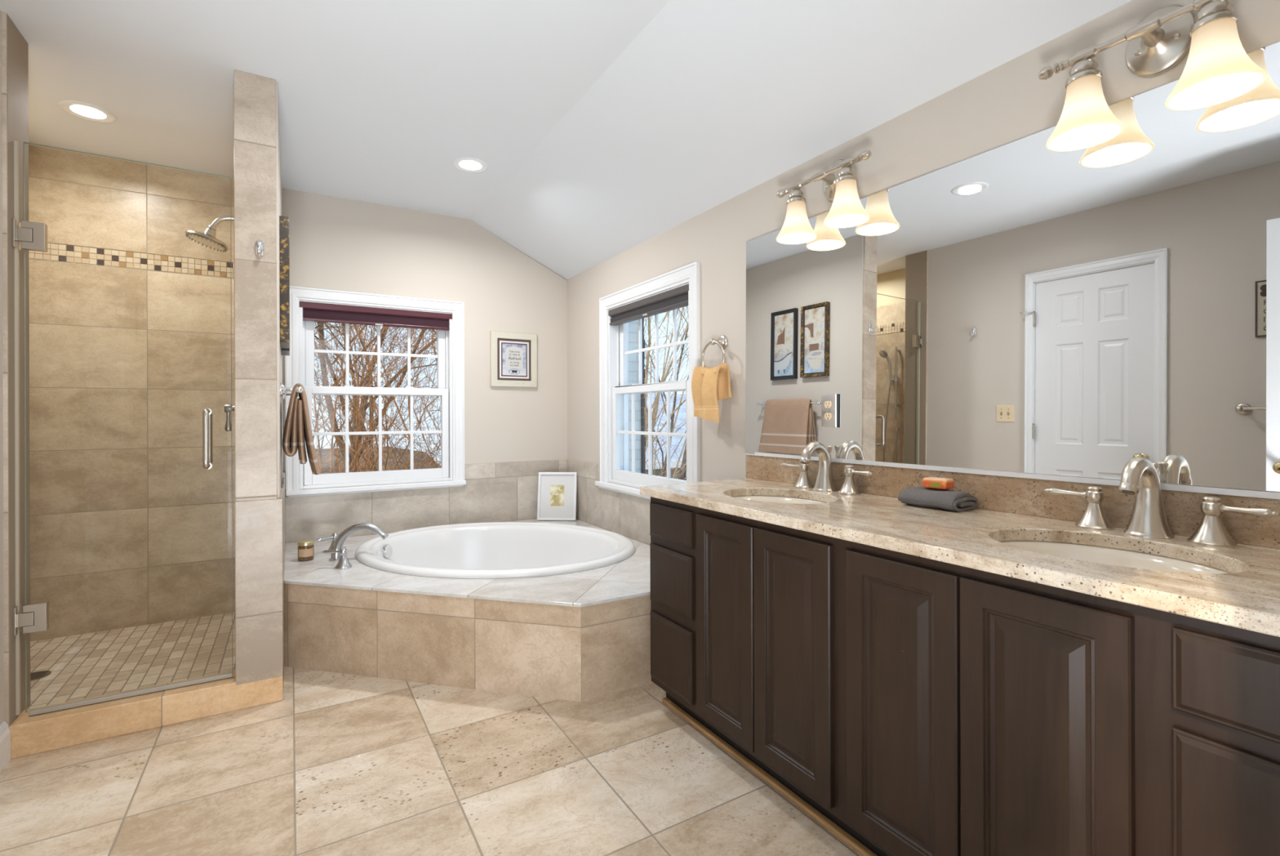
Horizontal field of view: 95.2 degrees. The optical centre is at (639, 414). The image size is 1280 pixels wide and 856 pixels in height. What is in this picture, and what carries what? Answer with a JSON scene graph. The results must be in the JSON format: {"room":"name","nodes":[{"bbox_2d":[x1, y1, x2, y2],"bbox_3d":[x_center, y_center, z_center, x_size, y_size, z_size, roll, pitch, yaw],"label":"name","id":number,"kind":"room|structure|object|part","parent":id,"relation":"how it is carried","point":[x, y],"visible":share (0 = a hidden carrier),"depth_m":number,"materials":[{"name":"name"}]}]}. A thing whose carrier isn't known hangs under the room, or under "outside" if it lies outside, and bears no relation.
{"room":"bathroom","nodes":[
{"label":"bathroom","id":0,"kind":"room"},
{"bbox_2d":[0,9,4,724],"bbox_3d":[-1.409,-0.098,0.668,0.120,2.445,2.832,0,0,-31],"label":"wall","id":1,"kind":"structure","parent":0,"point":[2,565],"depth_m":1.90,"materials":[{"name":"beige tile"}]},
{"bbox_2d":[0,720,10,771],"bbox_3d":[-1.374,1.060,0.749,0.016,0.130,2.700,0,0,-31],"label":"baseboard","id":2,"kind":"structure","parent":1,"relation":"attached to","point":[5,732],"depth_m":1.88,"materials":[{"name":"white wood"}]},
{"bbox_2d":[233,69,284,684],"bbox_3d":[-1.808,-0.096,2.808,0.163,2.445,1.275,0,0,-31],"label":"wall","id":3,"kind":"structure","parent":0,"point":[260,477],"depth_m":2.27,"materials":[{"name":"beige tile"}]},
{"bbox_2d":[8,670,283,758],"bbox_3d":[-1.773,1.072,2.163,0.771,0.108,0.133,0,0,-31],"label":"shower curb","id":4,"kind":"object","parent":3,"relation":"attached to","point":[65,727],"depth_m":2.08,"materials":[{"name":"tile"}]},
{"bbox_2d":[184,215,233,252],"bbox_3d":[-1.953,-0.850,2.679,0.214,0.183,0.170,0,0,-31],"label":"shower","id":5,"kind":"object","parent":3,"relation":"attached to","point":[208,238],"visible":0.89,"depth_m":2.66,"materials":[{"name":"silver metal"}]},
{"bbox_3d":[-1.914,-0.889,2.703,0.122,0.072,0.023,0,0,-31],"label":"arm","id":6,"kind":"part","parent":5,"relation":"part of","materials":[{"name":"silver metal"}]},
{"bbox_2d":[224,404,234,431],"bbox_3d":[-1.889,0.006,2.716,0.071,0.139,0.064,0,0,-31],"label":"shower valve","id":7,"kind":"object","parent":3,"relation":"attached to","point":[227,406],"visible":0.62,"depth_m":2.70,"materials":[{"name":"silver metal"}]},
{"bbox_3d":[-1.905,0.029,2.706,0.028,0.094,0.028,0,0,-31],"label":"lever","id":8,"kind":"part","parent":7,"relation":"part of","materials":[{"name":"silver metal"}]},
{"bbox_2d":[253,239,264,257],"bbox_3d":[-1.464,-0.643,2.246,0.034,0.075,0.056,0,0,-31],"label":"robe hook","id":9,"kind":"object","parent":3,"relation":"attached to","point":[259,247],"visible":1,"depth_m":2.26,"materials":[{"name":"silver metal"}]},
{"bbox_3d":[-1.464,-0.630,2.246,0.014,0.049,0.055,0,0,-31],"label":"hook arm","id":10,"kind":"part","parent":9,"relation":"part of","materials":[{"name":"silver metal"}]},
{"bbox_2d":[279,215,289,348],"bbox_3d":[-1.630,-0.597,2.681,0.037,0.555,0.256,0,0,-31],"label":"print","id":11,"kind":"object","parent":3,"relation":"attached to","point":[284,272],"visible":0.98,"depth_m":2.57,"materials":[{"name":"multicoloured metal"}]},
{"bbox_2d":[280,251,289,355],"bbox_3d":[-1.794,-0.595,2.955,0.037,0.562,0.268,0,0,-31],"label":"print","id":12,"kind":"object","parent":3,"relation":"attached to","point":[284,351],"visible":0.17,"depth_m":2.92},
{"bbox_2d":[280,382,302,399],"bbox_3d":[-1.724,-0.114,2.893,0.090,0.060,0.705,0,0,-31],"label":"towel hook","id":13,"kind":"object","parent":3,"relation":"attached to","point":[283,390],"visible":0.88,"depth_m":2.62,"materials":[{"name":"silver metal"}]},
{"bbox_3d":[-1.890,-0.113,3.170,0.090,0.060,0.060,0,0,-31],"label":"post","id":14,"kind":"part","parent":13,"relation":"part of","materials":[{"name":"silver metal"}]},
{"bbox_2d":[282,382,320,474],"bbox_3d":[-1.681,0.065,2.901,0.164,0.432,0.497,0,0,-31],"label":"hand towel","id":15,"kind":"object","parent":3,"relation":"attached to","point":[297,428],"visible":0.98,"depth_m":2.71,"materials":[{"name":"beige fabric"}]},
{"bbox_2d":[28,144,567,641],"bbox_3d":[-1.805,-0.096,3.625,3.162,2.445,0.155,0,0,-31],"label":"wall","id":16,"kind":"structure","parent":0,"point":[130,315],"depth_m":3.14,"materials":[{"name":"beige paint"}]},
{"bbox_2d":[284,285,466,497],"bbox_3d":[-1.647,-0.138,3.706,1.029,1.228,0.182,0,0,-31],"label":"window","id":17,"kind":"structure","parent":16,"relation":"in","point":[300,364],"depth_m":3.69,"materials":[{"name":"white wood"}]},
{"bbox_3d":[-1.667,-0.394,3.732,0.820,0.537,0.034,0,0,-31],"label":"sash","id":18,"kind":"part","parent":17,"relation":"part of","materials":[{"name":"white wood"}]},
{"bbox_2d":[299,301,452,330],"bbox_3d":[-1.638,-0.620,3.682,0.878,0.117,0.061,0,0,-31],"label":"cellular shade","id":19,"kind":"object","parent":17,"relation":"attached to","point":[312,311],"visible":0.81,"depth_m":3.64,"materials":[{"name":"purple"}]},
{"bbox_3d":[-1.639,-0.654,3.683,0.878,0.048,0.058,0,0,-31],"label":"head rail","id":20,"kind":"part","parent":19,"relation":"part of","materials":[{"name":"red"}]},
{"bbox_3d":[-1.638,-0.572,3.681,0.870,0.016,0.048,0,0,-31],"label":"rail","id":21,"kind":"part","parent":19,"relation":"part of","materials":[{"name":"red"}]},
{"bbox_3d":[-1.614,0.471,3.655,1.005,0.010,0.018,0,0,-31],"label":"apron moulding","id":22,"kind":"part","parent":17,"relation":"part of","materials":[{"name":"white wood"}]},
{"bbox_3d":[-1.641,0.120,3.690,0.836,0.593,0.036,0,0,-31],"label":"sash","id":23,"kind":"part","parent":17,"relation":"part of","materials":[{"name":"white wood"}]},
{"bbox_2d":[489,330,537,387],"bbox_3d":[-0.881,-0.387,4.093,0.334,0.380,0.022,0,0,-31],"label":"framed sign","id":24,"kind":"object","parent":16,"relation":"attached to","point":[513,355],"visible":1,"depth_m":4.08,"materials":[{"name":"grey"}]},
{"bbox_2d":[502,343,526,375],"bbox_3d":[-0.878,-0.387,4.088,0.172,0.218,0.001,0,0,-31],"label":"print","id":25,"kind":"object","parent":24,"relation":"attached to","point":[504,371],"depth_m":4.08},
{"bbox_3d":[-0.878,-0.401,4.088,0.124,0.157,0.001,0,0,-31],"label":"text panel","id":26,"kind":"part","parent":24,"relation":"part of","materials":[{"name":"white paper"}]},
{"bbox_2d":[0,611,862,855],"bbox_3d":[-0.718,1.147,1.814,2.882,0.110,4.095,0,0,-31],"label":"floor","id":27,"kind":"structure","parent":0,"point":[344,764],"depth_m":1.81,"materials":[{"name":"tile"}]},
{"bbox_2d":[30,670,51,680],"bbox_3d":[-2.549,1.097,2.458,0.104,0.004,0.104,0,0,-31],"label":"floor drain","id":28,"kind":"object","parent":27,"relation":"on","point":[35,675],"visible":0.66,"depth_m":2.46,"materials":[{"name":"silver metal"}]},
{"bbox_2d":[283,518,653,702],"bbox_3d":[-0.808,0.930,3.024,1.769,0.386,1.902,0,0,-31],"label":"tub surround","id":29,"kind":"object","parent":27,"relation":"on","point":[581,636],"visible":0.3,"depth_m":2.43,"materials":[{"name":"tile"}]},
{"bbox_2d":[297,539,314,560],"bbox_3d":[-1.709,0.692,2.990,0.073,0.096,0.073,0,0,-31],"label":"candle jar","id":30,"kind":"object","parent":29,"relation":"on","point":[305,547],"visible":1,"depth_m":2.96,"materials":[{"name":"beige glass"}]},
{"bbox_3d":[-1.710,0.654,2.990,0.073,0.018,0.073,0,0,-31],"label":"lid","id":31,"kind":"part","parent":30,"relation":"part of","materials":[{"name":"gold metal"}]},
{"bbox_2d":[316,522,388,568],"bbox_3d":[-1.554,0.647,3.003,0.432,0.185,0.298,0,0,27],"label":"tub faucet","id":32,"kind":"object","parent":29,"relation":"on","point":[339,552],"visible":1,"depth_m":2.98,"materials":[{"name":"grey metal"}]},
{"bbox_3d":[-1.687,0.663,3.132,0.019,0.018,0.091,0,0,27],"label":"lever","id":33,"kind":"part","parent":32,"relation":"part of","materials":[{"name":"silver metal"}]},
{"bbox_3d":[-1.497,0.662,2.834,0.091,0.018,0.019,0,0,-3],"label":"lever","id":34,"kind":"part","parent":32,"relation":"part of","materials":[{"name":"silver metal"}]},
{"bbox_3d":[-1.661,0.690,3.182,0.077,0.100,0.076,0,0,-31],"label":"handle","id":35,"kind":"part","parent":32,"relation":"part of","materials":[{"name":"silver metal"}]},
{"bbox_3d":[-1.440,0.689,2.837,0.077,0.100,0.076,0,0,-31],"label":"handle","id":36,"kind":"part","parent":32,"relation":"part of","materials":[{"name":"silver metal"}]},
{"bbox_3d":[-1.448,0.646,3.017,0.287,0.185,0.068,0,0,-12],"label":"spout","id":37,"kind":"part","parent":32,"relation":"part of","materials":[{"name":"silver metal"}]},
{"bbox_3d":[-0.910,0.937,2.466,1.407,0.373,0.030,0,0,14],"label":"panel","id":38,"kind":"part","parent":29,"relation":"part of","materials":[{"name":"tile"}]},
{"bbox_2d":[355,521,635,578],"bbox_3d":[-0.792,0.896,3.257,1.403,0.382,1.403,0,0,-31],"label":"bathtub","id":39,"kind":"object","parent":29,"relation":"on","point":[488,549],"visible":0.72,"depth_m":3.64,"materials":[{"name":"white ceramic"}]},
{"bbox_3d":[-1.449,0.771,3.317,0.065,0.078,0.076,0,0,5],"label":"overflow plate","id":40,"kind":"part","parent":39,"relation":"part of","materials":[{"name":"silver metal"}]},
{"bbox_2d":[537,471,577,519],"bbox_3d":[-0.582,0.569,4.105,0.272,0.333,0.077,0,0,3],"label":"frame","id":41,"kind":"object","parent":29,"relation":"on","point":[557,491],"visible":1,"depth_m":4.10,"materials":[{"name":"white wood"}]},
{"bbox_2d":[550,484,564,505],"bbox_3d":[-0.582,0.563,4.104,0.096,0.143,0.025,0,0,3],"label":"print","id":42,"kind":"object","parent":41,"relation":"attached to","point":[557,491],"depth_m":4.10},
{"bbox_3d":[0.095,0.933,2.489,0.769,0.373,0.030,0,0,-30],"label":"panel","id":43,"kind":"part","parent":29,"relation":"part of","materials":[{"name":"tile"}]},
{"bbox_2d":[649,496,1279,855],"bbox_3d":[0.755,0.711,1.579,0.568,0.814,1.900,0,0,-31],"label":"vanity cabinet","id":44,"kind":"object","parent":27,"relation":"on","point":[922,706],"visible":0.84,"depth_m":1.20,"materials":[{"name":"brown wood"}]},
{"bbox_3d":[0.109,0.397,2.121,0.018,0.126,0.270,0,0,-31],"label":"drawer","id":45,"kind":"part","parent":44,"relation":"part of","materials":[{"name":"brown wood"}]},
{"bbox_3d":[0.110,0.597,2.121,0.018,0.215,0.270,0,0,-31],"label":"drawer","id":46,"kind":"part","parent":44,"relation":"part of","materials":[{"name":"brown wood"}]},
{"bbox_3d":[0.111,0.871,2.121,0.018,0.247,0.270,0,0,-31],"label":"drawer","id":47,"kind":"part","parent":44,"relation":"part of","materials":[{"name":"brown wood"}]},
{"bbox_3d":[0.268,0.667,1.857,0.018,0.668,0.280,0,0,-31],"label":"door","id":48,"kind":"part","parent":44,"relation":"part of","materials":[{"name":"brown wood"}]},
{"bbox_2d":[662,697,878,855],"bbox_3d":[0.581,1.110,1.473,0.022,0.016,1.897,0,0,-31],"label":"trim","id":49,"kind":"structure","parent":44,"relation":"attached to","point":[815,813],"depth_m":1.74,"materials":[{"name":"brown wood"}]},
{"bbox_3d":[0.416,0.667,1.610,0.018,0.668,0.284,0,0,-31],"label":"door","id":50,"kind":"part","parent":44,"relation":"part of","materials":[{"name":"brown wood"}]},
{"bbox_3d":[0.586,0.666,1.326,0.018,0.668,0.281,0,0,-31],"label":"door","id":51,"kind":"part","parent":44,"relation":"part of","materials":[{"name":"brown wood"}]},
{"bbox_2d":[640,454,1279,636],"bbox_3d":[0.742,0.237,1.601,0.589,0.137,1.982,0,0,-31],"label":"countertop","id":52,"kind":"structure","parent":44,"relation":"on","point":[1247,597],"depth_m":1.37,"materials":[{"name":"stone"}]},
{"bbox_2d":[733,495,826,503],"bbox_3d":[0.479,0.372,2.026,0.354,0.132,0.448,0,0,-31],"label":"sink basin","id":53,"kind":"object","parent":52,"relation":"in","point":[776,499],"visible":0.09,"depth_m":2.20,"materials":[{"name":"beige ceramic"}]},
{"bbox_2d":[780,440,872,494],"bbox_3d":[0.646,0.185,2.125,0.167,0.181,0.414,0,0,-31],"label":"sink faucet","id":54,"kind":"object","parent":52,"relation":"on","point":[824,482],"visible":1,"depth_m":2.12,"materials":[{"name":"silver metal"}]},
{"bbox_3d":[0.588,0.197,2.280,0.091,0.020,0.019,0,0,45],"label":"lever","id":55,"kind":"part","parent":54,"relation":"part of","materials":[{"name":"silver metal"}]},
{"bbox_3d":[0.629,0.226,2.240,0.077,0.100,0.076,0,0,-31],"label":"handle","id":56,"kind":"part","parent":54,"relation":"part of","materials":[{"name":"silver metal"}]},
{"bbox_3d":[0.646,0.185,2.126,0.167,0.181,0.088,0,0,-31],"label":"spout","id":57,"kind":"part","parent":54,"relation":"part of","materials":[{"name":"silver metal"}]},
{"bbox_3d":[0.702,0.194,2.160,0.021,0.164,0.021,0,0,-31],"label":"lift rod","id":58,"kind":"part","parent":54,"relation":"part of","materials":[{"name":"silver metal"}]},
{"bbox_3d":[0.737,0.225,2.058,0.077,0.100,0.076,0,0,-31],"label":"handle","id":59,"kind":"part","parent":54,"relation":"part of","materials":[{"name":"silver metal"}]},
{"bbox_3d":[0.762,0.198,2.006,0.019,0.018,0.091,0,0,-25],"label":"lever","id":60,"kind":"part","parent":54,"relation":"part of","materials":[{"name":"silver metal"}]},
{"bbox_2d":[897,486,977,511],"bbox_3d":[0.892,0.247,1.755,0.136,0.057,0.191,0,0,-31],"label":"folded towel","id":61,"kind":"object","parent":52,"relation":"on","point":[945,499],"visible":0.98,"depth_m":1.70,"materials":[{"name":"grey fabric"}]},
{"bbox_2d":[922,476,954,488],"bbox_3d":[0.891,0.203,1.746,0.048,0.030,0.072,0,0,-37],"label":"soap bar","id":62,"kind":"object","parent":61,"relation":"on","point":[929,482],"visible":1,"depth_m":1.73,"materials":[{"name":"orange"}]},
{"bbox_2d":[1000,540,1231,573],"bbox_3d":[0.963,0.371,1.217,0.354,0.132,0.448,0,0,-31],"label":"sink basin","id":63,"kind":"object","parent":52,"relation":"in","point":[1094,553],"visible":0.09,"depth_m":1.33,"materials":[{"name":"white porcelain"}]},
{"bbox_2d":[1044,456,1279,546],"bbox_3d":[1.130,0.184,1.316,0.167,0.181,0.414,0,0,-31],"label":"sink faucet","id":64,"kind":"object","parent":52,"relation":"on","point":[1140,477],"visible":1,"depth_m":1.31,"materials":[{"name":"silver metal"}]},
{"bbox_3d":[1.072,0.195,1.470,0.091,0.020,0.019,0,0,45],"label":"lever","id":65,"kind":"part","parent":64,"relation":"part of","materials":[{"name":"silver metal"}]},
{"bbox_3d":[1.113,0.224,1.430,0.077,0.100,0.076,0,0,-31],"label":"handle","id":66,"kind":"part","parent":64,"relation":"part of","materials":[{"name":"silver metal"}]},
{"bbox_3d":[1.129,0.184,1.317,0.167,0.181,0.088,0,0,-31],"label":"spout","id":67,"kind":"part","parent":64,"relation":"part of","materials":[{"name":"silver metal"}]},
{"bbox_3d":[1.186,0.192,1.350,0.021,0.164,0.021,0,0,-31],"label":"lift rod","id":68,"kind":"part","parent":64,"relation":"part of","materials":[{"name":"silver metal"}]},
{"bbox_3d":[1.221,0.224,1.248,0.077,0.100,0.076,0,0,-31],"label":"handle","id":69,"kind":"part","parent":64,"relation":"part of","materials":[{"name":"silver metal"}]},
{"bbox_3d":[1.246,0.197,1.196,0.019,0.018,0.091,0,0,-25],"label":"lever","id":70,"kind":"part","parent":64,"relation":"part of","materials":[{"name":"silver metal"}]},
{"bbox_3d":[0.734,0.665,1.078,0.018,0.668,0.284,0,0,-31],"label":"door","id":71,"kind":"part","parent":44,"relation":"part of","materials":[{"name":"brown wood"}]},
{"bbox_3d":[0.904,0.594,0.793,0.018,0.215,0.280,0,0,-31],"label":"drawer","id":72,"kind":"part","parent":44,"relation":"part of","materials":[{"name":"brown wood"}]},
{"bbox_3d":[0.903,0.394,0.793,0.018,0.126,0.280,0,0,-31],"label":"drawer","id":73,"kind":"part","parent":44,"relation":"part of","materials":[{"name":"brown wood"}]},
{"bbox_2d":[0,0,1131,279],"bbox_3d":[-0.762,-1.188,1.874,3.162,0.509,4.235,0,0,-31],"label":"ceiling","id":74,"kind":"structure","parent":0,"point":[601,128],"depth_m":2.22,"materials":[{"name":"white paint"}]},
{"bbox_2d":[57,100,117,123],"bbox_3d":[-2.396,-1.314,2.538,0.188,0.006,0.188,0,0,-31],"label":"recessed light","id":75,"kind":"object","parent":74,"relation":"in","point":[83,110],"visible":1,"depth_m":2.53,"materials":[{"name":"white"}]},
{"bbox_2d":[451,156,488,173],"bbox_3d":[-0.897,-1.319,3.090,0.188,0.006,0.188,0,0,-31],"label":"recessed light","id":76,"kind":"object","parent":74,"relation":"in","point":[471,165],"visible":1,"depth_m":3.08,"materials":[{"name":"white"}]},
{"bbox_2d":[691,363,731,422],"bbox_3d":[0.336,-0.101,2.728,0.099,0.274,0.239,0,0,-31],"label":"hand towel","id":77,"kind":"object","parent":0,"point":[708,386],"visible":1,"depth_m":2.70,"materials":[{"name":"fabric"}]},
{"bbox_2d":[566,0,1279,544],"bbox_3d":[0.570,0.058,2.586,0.152,2.120,4.095,0,0,-31],"label":"wall","id":78,"kind":"structure","parent":0,"point":[1008,103],"depth_m":2.50,"materials":[{"name":"beige paint"}]},
{"bbox_2d":[595,261,700,499],"bbox_3d":[0.064,-0.144,3.407,0.182,1.237,1.112,0,0,-31],"label":"window","id":79,"kind":"structure","parent":78,"relation":"in","point":[615,389],"depth_m":3.54,"materials":[{"name":"white wood"}]},
{"bbox_3d":[0.014,0.468,3.376,0.018,0.015,1.088,0,0,-31],"label":"apron moulding","id":80,"kind":"part","parent":79,"relation":"part of","materials":[{"name":"white wood"}]},
{"bbox_2d":[608,283,688,325],"bbox_3d":[0.047,-0.626,3.379,0.061,0.107,0.886,0,0,-31],"label":"cellular shade","id":81,"kind":"object","parent":79,"relation":"attached to","point":[677,297],"visible":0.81,"depth_m":3.32,"materials":[{"name":"grey"}]},
{"bbox_3d":[0.047,-0.583,3.379,0.048,0.016,0.878,0,0,-31],"label":"rail","id":82,"kind":"part","parent":81,"relation":"part of","materials":[{"name":"grey"}]},
{"bbox_3d":[0.058,0.114,3.384,0.036,0.593,0.856,0,0,-31],"label":"sash","id":83,"kind":"part","parent":79,"relation":"part of","materials":[{"name":"white wood"}]},
{"bbox_3d":[0.098,-0.397,3.409,0.034,0.532,0.840,0,0,-31],"label":"sash","id":84,"kind":"part","parent":79,"relation":"part of","materials":[{"name":"white wood"}]},
{"bbox_2d":[701,334,728,373],"bbox_3d":[0.359,-0.281,2.741,0.074,0.192,0.163,0,0,-31],"label":"towel ring","id":85,"kind":"object","parent":78,"relation":"attached to","point":[722,341],"visible":0.91,"depth_m":2.73,"materials":[{"name":"silver metal"}]},
{"bbox_3d":[0.361,-0.343,2.737,0.074,0.068,0.068,0,0,-31],"label":"post","id":86,"kind":"part","parent":85,"relation":"part of","materials":[{"name":"silver metal"}]},
{"bbox_2d":[776,149,871,244],"bbox_3d":[0.664,-0.809,2.131,0.172,0.274,0.432,0,0,-31],"label":"vanity light","id":87,"kind":"object","parent":78,"relation":"attached to","point":[839,180],"visible":1,"depth_m":2.10,"materials":[{"name":"white glass"}]},
{"bbox_3d":[0.595,-0.741,2.225,0.151,0.140,0.151,0,0,-31],"label":"lamp shade","id":88,"kind":"part","parent":87,"relation":"part of","materials":[{"name":"beige glass"}]},
{"bbox_3d":[0.715,-0.742,2.026,0.151,0.140,0.151,0,0,-31],"label":"lamp shade","id":89,"kind":"part","parent":87,"relation":"part of","materials":[{"name":"beige glass"}]},
{"bbox_2d":[745,41,1279,498],"bbox_3d":[0.928,-0.297,1.833,0.027,0.940,1.763,0,0,-31],"label":"mirror","id":90,"kind":"object","parent":78,"relation":"attached to","point":[1021,308],"visible":1,"depth_m":1.55,"materials":[{"name":"grey mirror"}]},
{"bbox_2d":[821,393,838,426],"bbox_3d":[0.705,-0.017,2.177,0.018,0.124,0.070,0,0,-31],"label":"outlet","id":91,"kind":"object","parent":90,"relation":"attached to","point":[829,402],"visible":1,"depth_m":2.17,"materials":[{"name":"silver metal"}]},
{"bbox_2d":[824,413,831,419],"bbox_3d":[0.700,0.005,2.174,0.004,0.025,0.033,0,0,-31],"label":"receptacle","id":92,"kind":"object","parent":91,"relation":"attached to","point":[827,415],"depth_m":2.17,"materials":[{"name":"brown plastic"}]},
{"bbox_2d":[824,400,831,407],"bbox_3d":[0.699,-0.039,2.174,0.004,0.025,0.033,0,0,-31],"label":"receptacle","id":93,"kind":"object","parent":91,"relation":"attached to","point":[827,403],"depth_m":2.17,"materials":[{"name":"brown plastic"}]},
{"bbox_2d":[746,454,1279,548],"bbox_3d":[0.986,0.224,1.747,0.020,0.102,1.982,0,0,-31],"label":"backsplash","id":94,"kind":"structure","parent":78,"relation":"attached to","point":[1021,495],"depth_m":1.57,"materials":[{"name":"stone"}]},
{"bbox_2d":[1038,0,1266,151],"bbox_3d":[1.146,-0.811,1.325,0.172,0.274,0.432,0,0,-31],"label":"vanity light","id":95,"kind":"object","parent":78,"relation":"attached to","point":[1218,69],"visible":1,"depth_m":1.32,"materials":[{"name":"white glass"}]},
{"bbox_3d":[1.077,-0.743,1.419,0.151,0.140,0.151,0,0,-31],"label":"lamp shade","id":96,"kind":"part","parent":95,"relation":"part of","materials":[{"name":"beige glass"}]},
{"bbox_3d":[1.197,-0.743,1.219,0.151,0.140,0.151,0,0,-31],"label":"lamp shade","id":97,"kind":"part","parent":95,"relation":"part of","materials":[{"name":"beige glass"}]},
{"bbox_3d":[-2.744,-0.093,2.255,0.144,2.445,1.263,0,0,-31],"label":"wall","id":98,"kind":"structure","parent":0,"visible":0},
{"bbox_2d":[1,12,30,725],"bbox_3d":[-2.266,-0.145,1.905,0.346,2.345,0.184,0,0,-31],"label":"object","id":99,"kind":"structure","parent":98,"relation":"attached to","point":[15,48],"depth_m":1.95,"materials":[{"name":"tile"}]},
{"bbox_2d":[11,139,232,715],"bbox_3d":[-1.844,0.046,2.119,0.598,1.939,0.131,0,0,-31],"label":"shower door","id":100,"kind":"structure","parent":98,"relation":"attached to","point":[26,235],"depth_m":1.98,"materials":[{"name":"clear glass"}]},
{"bbox_3d":[-1.652,0.089,2.234,0.028,0.235,0.131,0,0,-31],"label":"pull handle","id":101,"kind":"part","parent":100,"relation":"part of","materials":[{"name":"silver metal"}]},
{"label":"outside","id":102,"kind":"structure","parent":0,"visible":0},
{"bbox_2d":[311,446,439,474],"bbox_3d":[-4.795,2.987,19.730,40.000,2.600,30.000,0,0,-31],"label":"ground","id":103,"kind":"structure","parent":102,"point":[325,450],"depth_m":23.02,"materials":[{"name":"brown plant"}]},
{"bbox_2d":[311,321,435,460],"bbox_3d":[-4.020,-1.497,7.778,10.068,10.478,9.073,0,0,-2],"label":"bare tree","id":104,"kind":"object","parent":103,"relation":"on","point":[383,334],"visible":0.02,"depth_m":8.79,"materials":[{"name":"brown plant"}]},
{"bbox_2d":[314,321,434,383],"bbox_3d":[-6.614,-1.269,5.287,9.565,10.673,6.800,0,0,-31],"label":"bare tree","id":105,"kind":"object","parent":103,"relation":"on","point":[317,326],"visible":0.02,"depth_m":5.20,"materials":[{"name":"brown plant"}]},
{"bbox_2d":[312,416,679,477],"bbox_3d":[-5.759,1.724,10.307,17.726,4.490,10.909,0,0,-31],"label":"brushwood","id":106,"kind":"object","parent":103,"relation":"on","point":[336,467],"visible":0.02,"depth_m":13.39,"materials":[{"name":"orange plant"}]},
{"bbox_2d":[311,321,684,471],"bbox_3d":[-3.841,-0.200,9.982,8.068,8.698,8.274,0,0,38],"label":"bare tree","id":107,"kind":"object","parent":103,"relation":"on","point":[322,330],"visible":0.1,"depth_m":8.02,"materials":[{"name":"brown plant"}]},
{"bbox_2d":[311,307,688,479],"bbox_3d":[-2.909,0.175,6.535,9.261,7.928,5.447,0,0,-26],"label":"bare tree","id":108,"kind":"object","parent":103,"relation":"on","point":[404,335],"visible":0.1,"depth_m":5.43,"materials":[{"name":"brown plant"}]},
{"bbox_2d":[311,317,688,479],"bbox_3d":[-3.860,0.154,6.594,9.956,7.979,7.514,0,0,-19],"label":"bare tree","id":109,"kind":"object","parent":103,"relation":"on","point":[334,425],"visible":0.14,"depth_m":5.39,"materials":[{"name":"brown plant"}]},
{"bbox_2d":[313,306,688,478],"bbox_3d":[-0.946,-1.411,7.453,10.338,11.100,7.940,0,0,-37],"label":"crape myrtle","id":110,"kind":"object","parent":103,"relation":"on","point":[655,402],"visible":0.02,"depth_m":7.68,"materials":[{"name":"beige plant"}]},
{"bbox_2d":[645,393,686,478],"bbox_3d":[1.509,1.665,21.358,10.500,4.900,6.880,0,0,-31],"label":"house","id":111,"kind":"structure","parent":103,"relation":"on","point":[681,417],"depth_m":18.41,"materials":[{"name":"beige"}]},
{"bbox_2d":[644,306,688,479],"bbox_3d":[3.426,-2.006,13.485,10.908,12.257,8.807,0,0,17],"label":"bare tree","id":112,"kind":"object","parent":103,"relation":"on","point":[684,458],"visible":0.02,"depth_m":13.36,"materials":[{"name":"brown plant"}]},
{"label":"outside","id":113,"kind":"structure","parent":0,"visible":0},
{"bbox_2d":[628,317,645,473],"bbox_3d":[-0.213,1.021,4.412,0.366,6.200,0.405,0,0,-31],"label":"window pane","id":114,"kind":"object","parent":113,"point":[633,361],"visible":0.16,"depth_m":4.32,"materials":[{"name":"grey"}]}
]}

